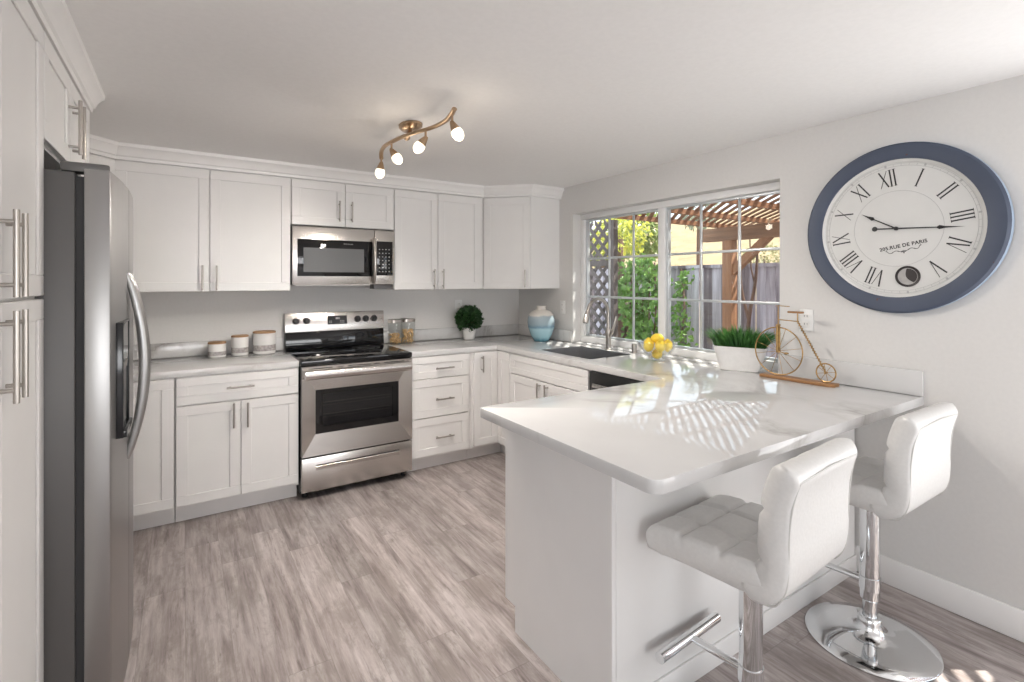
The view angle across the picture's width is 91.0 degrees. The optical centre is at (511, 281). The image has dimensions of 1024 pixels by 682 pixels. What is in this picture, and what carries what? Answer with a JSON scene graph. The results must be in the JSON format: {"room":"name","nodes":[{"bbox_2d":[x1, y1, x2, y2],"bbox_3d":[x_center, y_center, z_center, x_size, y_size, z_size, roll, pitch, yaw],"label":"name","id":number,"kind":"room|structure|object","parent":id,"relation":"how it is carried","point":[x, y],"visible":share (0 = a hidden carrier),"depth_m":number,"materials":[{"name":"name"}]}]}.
{"room":"kitchen","nodes":[
{"label":"kitchen","id":0,"kind":"room"},
{"bbox_2d":[133,285,518,350],"bbox_3d":[-1.520,0.304,4.050,4.034,2.254,0.120,0,0,-33],"label":"wall","id":1,"kind":"structure","parent":0,"point":[176,316],"depth_m":3.87,"materials":[{"name":"white paint"}]},
{"bbox_2d":[89,153,114,174],"bbox_3d":[-2.636,-0.336,2.858,0.621,0.796,0.652,0,0,-33],"label":"upper cabinet","id":2,"kind":"object","parent":1,"relation":"attached to","point":[94,159],"visible":0.06,"depth_m":2.92,"materials":[{"name":"white paint"}]},
{"bbox_2d":[114,159,289,291],"bbox_3d":[-2.043,-0.336,3.392,0.975,0.796,0.406,0,0,-33],"label":"upper cabinet","id":3,"kind":"object","parent":1,"relation":"attached to","point":[195,229],"visible":0.91,"depth_m":3.25,"materials":[{"name":"white paint"}]},
{"bbox_2d":[290,178,392,230],"bbox_3d":[-1.323,-0.568,3.862,0.744,0.332,0.406,0,0,-33],"label":"upper cabinet","id":4,"kind":"object","parent":1,"relation":"attached to","point":[314,203],"visible":1,"depth_m":3.70,"materials":[{"name":"white paint"}]},
{"bbox_2d":[290,225,393,288],"bbox_3d":[-1.309,-0.170,3.840,0.738,0.451,0.456,0,0,-33],"label":"microwave","id":5,"kind":"object","parent":4,"relation":"attached to","point":[318,255],"visible":0.99,"depth_m":3.67,"materials":[{"name":"grey metal"}]},
{"bbox_2d":[391,189,482,289],"bbox_3d":[-0.671,-0.336,4.287,0.809,0.796,0.406,0,0,-33],"label":"upper cabinet","id":6,"kind":"object","parent":1,"relation":"attached to","point":[438,238],"visible":0.99,"depth_m":4.13,"materials":[{"name":"white paint"}]},
{"bbox_2d":[455,300,461,311],"bbox_3d":[-0.492,0.226,4.644,0.072,0.116,0.008,0,0,-33],"label":"wall outlet","id":7,"kind":"object","parent":1,"relation":"attached to","point":[458,303],"visible":0.77,"depth_m":4.63,"materials":[{"name":"white plastic"}]},
{"bbox_2d":[65,0,1023,187],"bbox_3d":[0.508,-0.873,-1.552,6.760,0.100,11.720,0,0,-33],"label":"ceiling","id":8,"kind":"structure","parent":0,"point":[555,93],"depth_m":1.98,"materials":[{"name":"white paint"}]},
{"bbox_2d":[375,107,463,178],"bbox_3d":[-0.488,-0.705,2.542,0.146,0.234,0.893,0,0,-33],"label":"track light","id":9,"kind":"object","parent":8,"relation":"attached to","point":[410,127],"visible":1,"depth_m":2.56,"materials":[{"name":"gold metal"}]},
{"bbox_2d":[124,452,1023,681],"bbox_3d":[0.508,1.461,-1.552,6.760,0.060,11.720,0,0,-33],"label":"floor","id":10,"kind":"structure","parent":0,"point":[396,577],"depth_m":2.25,"materials":[{"name":"grey wood"}]},
{"bbox_2d":[0,0,43,681],"bbox_3d":[-1.357,0.348,0.934,0.658,2.165,0.833,0,0,-33],"label":"pantry cabinet","id":11,"kind":"object","parent":10,"relation":"on","point":[21,32],"visible":1,"depth_m":1.24,"materials":[{"name":"white paint"}]},
{"bbox_2d":[34,161,150,681],"bbox_3d":[-1.726,0.538,1.689,0.840,1.786,0.814,0,0,-33],"label":"refrigerator","id":12,"kind":"object","parent":10,"relation":"on","point":[91,296],"visible":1,"depth_m":1.51,"materials":[{"name":"grey metal"}]},
{"bbox_2d":[133,378,174,530],"bbox_3d":[-2.262,0.995,3.105,0.308,0.872,0.648,0,0,-33],"label":"base cabinet","id":13,"kind":"object","parent":10,"relation":"on","point":[154,450],"visible":0.5,"depth_m":2.88,"materials":[{"name":"white paint"}]},
{"bbox_2d":[175,367,298,521],"bbox_3d":[-1.838,0.995,3.359,0.672,0.872,0.686,0,0,-33],"label":"base cabinet","id":14,"kind":"object","parent":10,"relation":"on","point":[237,433],"visible":0.99,"depth_m":3.10,"materials":[{"name":"white paint"}]},
{"bbox_2d":[133,337,298,380],"bbox_3d":[-2.231,0.488,3.125,1.592,0.138,0.652,0,0,-33],"label":"countertop","id":15,"kind":"structure","parent":14,"relation":"on","point":[181,359],"depth_m":3.28,"materials":[{"name":"white stone"}]},
{"bbox_2d":[208,341,225,357],"bbox_3d":[-2.033,0.465,3.471,0.112,0.103,0.112,0,0,-33],"label":"canister","id":16,"kind":"object","parent":15,"relation":"on","point":[216,349],"visible":1,"depth_m":3.43,"materials":[{"name":"white ceramic"}]},
{"bbox_2d":[231,334,248,355],"bbox_3d":[-1.926,0.447,3.564,0.110,0.139,0.110,0,0,-33],"label":"canister","id":17,"kind":"object","parent":15,"relation":"on","point":[240,342],"visible":1,"depth_m":3.52,"materials":[{"name":"white ceramic"}]},
{"bbox_2d":[253,330,275,353],"bbox_3d":[-1.795,0.437,3.650,0.151,0.159,0.151,0,0,-33],"label":"canister","id":18,"kind":"object","parent":15,"relation":"on","point":[264,341],"visible":1,"depth_m":3.59,"materials":[{"name":"white ceramic"}]},
{"bbox_2d":[284,310,411,497],"bbox_3d":[-1.218,0.836,3.732,0.764,1.190,0.735,0,0,-33],"label":"range","id":19,"kind":"object","parent":10,"relation":"on","point":[355,402],"visible":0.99,"depth_m":3.51,"materials":[{"name":"silver metal"}]},
{"bbox_2d":[285,344,411,365],"bbox_3d":[-1.218,0.533,3.732,0.764,0.036,0.622,0,0,-33],"label":"cooktop","id":20,"kind":"object","parent":19,"relation":"in","point":[333,354],"depth_m":3.61,"materials":[{"name":"black glass"}]},
{"bbox_2d":[406,352,470,471],"bbox_3d":[-0.696,0.995,4.104,0.508,0.872,0.686,0,0,-33],"label":"base cabinet","id":21,"kind":"object","parent":10,"relation":"on","point":[441,384],"visible":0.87,"depth_m":3.85,"materials":[{"name":"white paint"}]},
{"bbox_2d":[467,350,500,458],"bbox_3d":[-0.347,0.995,4.332,0.319,0.872,0.686,0,0,-33],"label":"base cabinet","id":22,"kind":"object","parent":10,"relation":"on","point":[484,364],"visible":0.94,"depth_m":4.06,"materials":[{"name":"white paint"}]},
{"bbox_2d":[498,350,511,453],"bbox_3d":[0.166,0.995,4.242,0.620,0.872,0.278,0,0,-33],"label":"base cabinet","id":23,"kind":"object","parent":10,"relation":"on","point":[504,372],"visible":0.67,"depth_m":4.05,"materials":[{"name":"white paint"}]},
{"bbox_2d":[510,353,591,402],"bbox_3d":[0.478,0.995,3.729,0.658,0.872,0.918,0,0,-33],"label":"base cabinet","id":24,"kind":"object","parent":10,"relation":"on","point":[530,377],"visible":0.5,"depth_m":3.60,"materials":[{"name":"white paint"}]},
{"bbox_2d":[590,370,643,389],"bbox_3d":[0.892,0.997,3.088,0.624,0.868,0.594,0,0,-33],"label":"dishwasher","id":25,"kind":"object","parent":10,"relation":"on","point":[598,380],"visible":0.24,"depth_m":3.05,"materials":[{"name":"grey metal"}]},
{"bbox_2d":[505,429,856,681],"bbox_3d":[0.836,0.995,2.300,1.648,0.872,0.639,0,0,-33],"label":"base cabinet","id":26,"kind":"object","parent":10,"relation":"on","point":[587,590],"visible":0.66,"depth_m":1.78,"materials":[{"name":"white paint"}]},
{"bbox_2d":[384,324,923,494],"bbox_3d":[0.219,0.480,3.156,1.777,0.154,3.276,0,0,-33],"label":"countertop","id":27,"kind":"structure","parent":26,"relation":"on","point":[689,422],"depth_m":2.05,"materials":[{"name":"white stone"}]},
{"bbox_2d":[388,319,402,343],"bbox_3d":[-0.976,0.415,4.203,0.103,0.202,0.104,0,0,-41],"label":"storage jar","id":28,"kind":"object","parent":27,"relation":"on","point":[392,339],"visible":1,"depth_m":4.18,"materials":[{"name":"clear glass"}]},
{"bbox_2d":[401,318,414,343],"bbox_3d":[-0.882,0.414,4.263,0.103,0.205,0.103,0,0,-41],"label":"storage jar","id":29,"kind":"object","parent":27,"relation":"on","point":[409,339],"visible":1,"depth_m":4.25,"materials":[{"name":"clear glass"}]},
{"bbox_2d":[454,305,483,339],"bbox_3d":[-0.390,0.360,4.541,0.274,0.312,0.273,0,0,-33],"label":"potted plant","id":30,"kind":"object","parent":27,"relation":"on","point":[468,319],"visible":1,"depth_m":4.48,"materials":[{"name":"green plant"}]},
{"bbox_2d":[527,306,554,341],"bbox_3d":[0.254,0.364,4.382,0.242,0.305,0.242,0,0,-33],"label":"vase","id":31,"kind":"object","parent":27,"relation":"on","point":[541,322],"visible":1,"depth_m":4.30,"materials":[{"name":"blue ceramic"}]},
{"bbox_2d":[543,346,631,358],"bbox_3d":[0.533,0.626,3.697,0.406,0.218,0.561,0,0,-33],"label":"sink","id":32,"kind":"object","parent":27,"relation":"in","point":[578,351],"visible":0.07,"depth_m":3.93,"materials":[{"name":"metal"}]},
{"bbox_2d":[583,297,616,349],"bbox_3d":[0.654,0.317,3.775,0.282,0.399,0.092,0,0,-33],"label":"faucet","id":33,"kind":"object","parent":27,"relation":"on","point":[609,332],"visible":1,"depth_m":3.82,"materials":[{"name":"silver metal"}]},
{"bbox_2d":[631,343,636,352],"bbox_3d":[0.888,0.482,3.657,0.044,0.068,0.044,0,0,-33],"label":"air gap","id":34,"kind":"object","parent":27,"relation":"on","point":[634,345],"visible":1,"depth_m":3.64,"materials":[{"name":"silver metal"}]},
{"bbox_2d":[639,339,677,361],"bbox_3d":[0.948,0.452,3.291,0.250,0.129,0.250,0,0,-33],"label":"glass bowl","id":35,"kind":"object","parent":27,"relation":"on","point":[642,350],"visible":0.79,"depth_m":3.28,"materials":[{"name":"clear glass"}]},
{"bbox_2d":[643,339,653,351],"bbox_3d":[0.887,0.414,3.268,0.066,0.086,0.066,0,0,-11],"label":"lemon","id":36,"kind":"object","parent":35,"relation":"in","point":[647,345],"visible":0.99,"depth_m":3.25,"materials":[{"name":"yellow food"}]},
{"bbox_2d":[652,349,661,358],"bbox_3d":[0.948,0.472,3.291,0.072,0.067,0.072,0,0,44],"label":"lemon","id":37,"kind":"object","parent":35,"relation":"in","point":[655,353],"visible":0.92,"depth_m":3.26,"materials":[{"name":"yellow food"}]},
{"bbox_2d":[651,333,663,342],"bbox_3d":[0.951,0.370,3.290,0.072,0.066,0.072,0,0,-31],"label":"lemon","id":38,"kind":"object","parent":35,"relation":"in","point":[656,337],"visible":0.94,"depth_m":3.27,"materials":[{"name":"yellow food"}]},
{"bbox_2d":[655,340,665,352],"bbox_3d":[0.951,0.413,3.226,0.066,0.086,0.066,0,0,-11],"label":"lemon","id":39,"kind":"object","parent":35,"relation":"in","point":[660,347],"visible":0.99,"depth_m":3.20,"materials":[{"name":"yellow food"}]},
{"bbox_2d":[664,339,672,351],"bbox_3d":[1.011,0.413,3.273,0.066,0.086,0.066,0,0,25],"label":"lemon","id":40,"kind":"object","parent":35,"relation":"in","point":[669,346],"visible":0.87,"depth_m":3.25,"materials":[{"name":"yellow food"}]},
{"bbox_2d":[704,325,775,372],"bbox_3d":[1.334,0.379,2.940,0.465,0.274,0.223,0,0,35],"label":"potted grass","id":41,"kind":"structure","parent":27,"relation":"on","point":[734,349],"depth_m":2.90,"materials":[{"name":"plant"}]},
{"bbox_2d":[713,345,767,372],"bbox_3d":[1.333,0.446,2.941,0.290,0.140,0.140,0,0,35],"label":"planter","id":42,"kind":"object","parent":27,"relation":"on","point":[743,358],"depth_m":2.89,"materials":[{"name":"white ceramic"}]},
{"bbox_2d":[755,305,838,387],"bbox_3d":[1.468,0.321,2.630,0.068,0.390,0.416,0,0,-34],"label":"sculpture","id":43,"kind":"object","parent":27,"relation":"on","point":[782,376],"visible":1,"depth_m":2.62,"materials":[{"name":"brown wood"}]},
{"bbox_2d":[646,438,856,681],"bbox_3d":[0.728,0.951,1.554,0.450,0.961,0.472,0,0,-37],"label":"bar stool","id":44,"kind":"object","parent":10,"relation":"on","point":[766,551],"visible":1,"depth_m":1.42,"materials":[{"name":"white leather"}]},
{"bbox_2d":[805,402,957,681],"bbox_3d":[1.427,0.951,2.022,0.450,0.961,0.472,0,0,-33],"label":"bar stool","id":45,"kind":"object","parent":10,"relation":"on","point":[915,467],"visible":0.81,"depth_m":1.90,"materials":[{"name":"white leather"}]},
{"bbox_2d":[519,75,1023,609],"bbox_3d":[3.305,0.304,0.201,0.160,2.254,11.600,0,0,-33],"label":"wall","id":46,"kind":"structure","parent":0,"point":[969,350],"depth_m":2.27,"materials":[{"name":"white paint"}]},
{"bbox_2d":[89,134,563,199],"bbox_3d":[-1.213,-0.776,3.543,3.754,0.094,0.364,0,0,-33],"label":"trim","id":47,"kind":"structure","parent":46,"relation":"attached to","point":[100,146],"depth_m":3.52,"materials":[{"name":"white paint"}]},
{"bbox_2d":[483,196,558,288],"bbox_3d":[-0.009,-0.336,4.569,0.614,0.796,0.659,0,0,-33],"label":"upper cabinet","id":48,"kind":"object","parent":46,"relation":"attached to","point":[521,234],"visible":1,"depth_m":4.34,"materials":[{"name":"white paint"}]},
{"bbox_2d":[560,301,564,313],"bbox_3d":[0.444,0.226,4.430,0.008,0.116,0.072,0,0,-33],"label":"wall outlet","id":49,"kind":"object","parent":46,"relation":"attached to","point":[562,303],"visible":1,"depth_m":4.42,"materials":[{"name":"white plastic"}]},
{"bbox_2d":[576,341,777,373],"bbox_3d":[1.047,0.537,3.594,0.087,0.040,1.788,0,0,-33],"label":"window sill","id":50,"kind":"structure","parent":46,"relation":"attached to","point":[621,348],"depth_m":3.48,"materials":[{"name":"white stone"}]},
{"bbox_2d":[581,182,779,370],"bbox_3d":[1.114,-0.031,3.637,0.070,1.096,1.790,0,0,-33],"label":"window","id":51,"kind":"structure","parent":46,"relation":"in","point":[664,208],"depth_m":3.62,"materials":[{"name":"white plastic"}]},
{"bbox_2d":[588,215,657,339],"bbox_3d":[0.871,-0.034,4.016,0.012,0.969,0.768,0,0,-33],"label":"grille","id":52,"kind":"object","parent":51,"relation":"attached to","point":[633,256],"depth_m":4.12,"materials":[{"name":"silver metal"}]},
{"bbox_2d":[669,199,779,348],"bbox_3d":[1.353,-0.034,3.279,0.012,0.969,0.806,0,0,-33],"label":"grille","id":53,"kind":"object","parent":51,"relation":"attached to","point":[739,250],"depth_m":3.39,"materials":[{"name":"silver metal"}]},
{"bbox_2d":[799,309,812,330],"bbox_3d":[1.575,0.206,2.697,0.008,0.116,0.072,0,0,-33],"label":"wall outlet","id":54,"kind":"object","parent":46,"relation":"attached to","point":[805,319],"visible":0.95,"depth_m":2.69,"materials":[{"name":"white plastic"}]},
{"bbox_2d":[803,313,808,318],"bbox_3d":[1.573,0.185,2.695,0.001,0.028,0.034,0,0,-33],"label":"socket","id":55,"kind":"object","parent":54,"relation":"attached to","point":[805,315],"depth_m":2.69,"materials":[{"name":"grey plastic"}]},
{"bbox_2d":[803,321,808,326],"bbox_3d":[1.573,0.227,2.695,0.001,0.028,0.034,0,0,-33],"label":"socket","id":56,"kind":"object","parent":54,"relation":"attached to","point":[805,323],"depth_m":2.69,"materials":[{"name":"grey plastic"}]},
{"bbox_2d":[808,142,1014,312],"bbox_3d":[1.785,-0.246,2.336,0.050,0.784,0.784,0,0,-33],"label":"wall clock","id":57,"kind":"object","parent":46,"relation":"attached to","point":[906,227],"visible":1,"depth_m":2.28,"materials":[{"name":"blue paint"}]},
{"bbox_2d":[855,545,1023,642],"bbox_3d":[1.909,1.367,2.180,0.015,0.127,0.760,0,0,-33],"label":"baseboard","id":58,"kind":"structure","parent":46,"relation":"attached to","point":[1006,619],"depth_m":2.17,"materials":[{"name":"white paint"}]},
{"bbox_3d":[-3.399,0.304,0.854,2.846,2.254,3.180,0,0,-33],"label":"wall","id":59,"kind":"structure","parent":0,"visible":0},
{"bbox_2d":[43,32,88,176],"bbox_3d":[-1.813,-0.569,1.633,0.658,0.330,0.832,0,0,-33],"label":"upper cabinet","id":60,"kind":"object","parent":59,"relation":"attached to","point":[66,115],"visible":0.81,"depth_m":1.68,"materials":[{"name":"white paint"}]},
{"bbox_2d":[27,0,104,112],"bbox_3d":[-1.605,-0.776,1.318,0.666,0.094,1.757,0,0,-33],"label":"trim","id":61,"kind":"structure","parent":60,"relation":"on","point":[54,16],"depth_m":1.65,"materials":[{"name":"white paint"}]},
{"label":"outside","id":62,"kind":"structure","parent":0,"visible":0},
{"bbox_3d":[3.595,1.631,4.331,4.840,0.100,23.000,0,0,-33],"label":"ground","id":63,"kind":"structure","parent":62,"visible":0},
{"bbox_2d":[590,219,617,346],"bbox_3d":[0.896,0.452,5.576,0.060,2.258,0.705,0,0,-33],"label":"lattice screen","id":64,"kind":"object","parent":63,"relation":"on","point":[613,223],"visible":0.28,"depth_m":5.41,"materials":[{"name":"white wood"}]},
{"bbox_2d":[592,215,653,337],"bbox_3d":[1.683,0.252,7.883,0.650,2.670,1.196,0,0,-33],"label":"tree","id":65,"kind":"object","parent":63,"relation":"on","point":[622,248],"visible":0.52,"depth_m":7.72,"materials":[{"name":"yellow plant"}]},
{"bbox_2d":[618,253,677,353],"bbox_3d":[1.825,0.585,7.273,0.658,1.995,1.085,0,0,-33],"label":"climbing vine","id":66,"kind":"object","parent":63,"relation":"on","point":[644,323],"visible":0.62,"depth_m":7.19,"materials":[{"name":"green plant"}]},
{"bbox_2d":[590,262,779,370],"bbox_3d":[3.248,0.658,6.221,0.105,1.785,12.545,0,0,-33],"label":"fence","id":67,"kind":"object","parent":63,"relation":"on","point":[764,316],"visible":0.08,"depth_m":6.91,"materials":[{"name":"grey wood"}]},
{"bbox_2d":[671,267,698,356],"bbox_3d":[2.232,0.695,6.683,0.370,1.775,0.429,0,0,-33],"label":"climbing vine","id":68,"kind":"object","parent":63,"relation":"on","point":[681,276],"visible":0.77,"depth_m":6.65,"materials":[{"name":"green plant"}]},
{"bbox_2d":[615,194,779,331],"bbox_3d":[3.290,0.433,3.120,3.003,2.295,6.335,0,0,-33],"label":"pergola","id":69,"kind":"object","parent":63,"relation":"on","point":[765,230],"visible":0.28,"depth_m":5.75,"materials":[{"name":"brown wood"}]},
{"bbox_2d":[741,239,758,331],"bbox_3d":[2.901,0.531,6.168,0.070,2.102,0.225,0,0,-36],"label":"bare tree","id":70,"kind":"object","parent":63,"relation":"on","point":[748,312],"visible":0.56,"depth_m":6.14,"materials":[{"name":"brown plant"}]},
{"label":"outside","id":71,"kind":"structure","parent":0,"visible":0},
{"bbox_2d":[591,208,779,267],"bbox_3d":[23.913,-4.543,32.518,60.000,12.247,80.000,0,0,-33],"label":"building","id":72,"kind":"structure","parent":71,"point":[683,240],"depth_m":29.26,"materials":[{"name":"yellow"}]},
{"bbox_2d":[590,219,641,267],"bbox_3d":[4.042,-2.066,22.653,3.670,4.406,3.702,0,0,-33],"label":"tree","id":73,"kind":"object","parent":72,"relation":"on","point":[593,253],"visible":0.03,"depth_m":22.35,"materials":[{"name":"green plant"}]},
{"bbox_2d":[618,212,657,266],"bbox_3d":[3.989,-0.761,15.463,1.878,3.191,1.802,0,0,-33],"label":"tree","id":74,"kind":"object","parent":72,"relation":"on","point":[648,248],"visible":0.4,"depth_m":15.06,"materials":[{"name":"green plant"}]},
{"bbox_2d":[676,203,720,264],"bbox_3d":[5.336,-0.892,14.449,1.360,3.249,1.226,0,0,-33],"label":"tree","id":75,"kind":"object","parent":72,"relation":"on","point":[706,205],"visible":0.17,"depth_m":14.43,"materials":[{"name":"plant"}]},
{"bbox_2d":[741,243,779,262],"bbox_3d":[5.099,0.213,10.125,0.910,2.040,1.036,0,0,-33],"label":"shrub","id":76,"kind":"object","parent":72,"relation":"on","point":[770,245],"visible":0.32,"depth_m":10.01,"materials":[{"name":"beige plant"}]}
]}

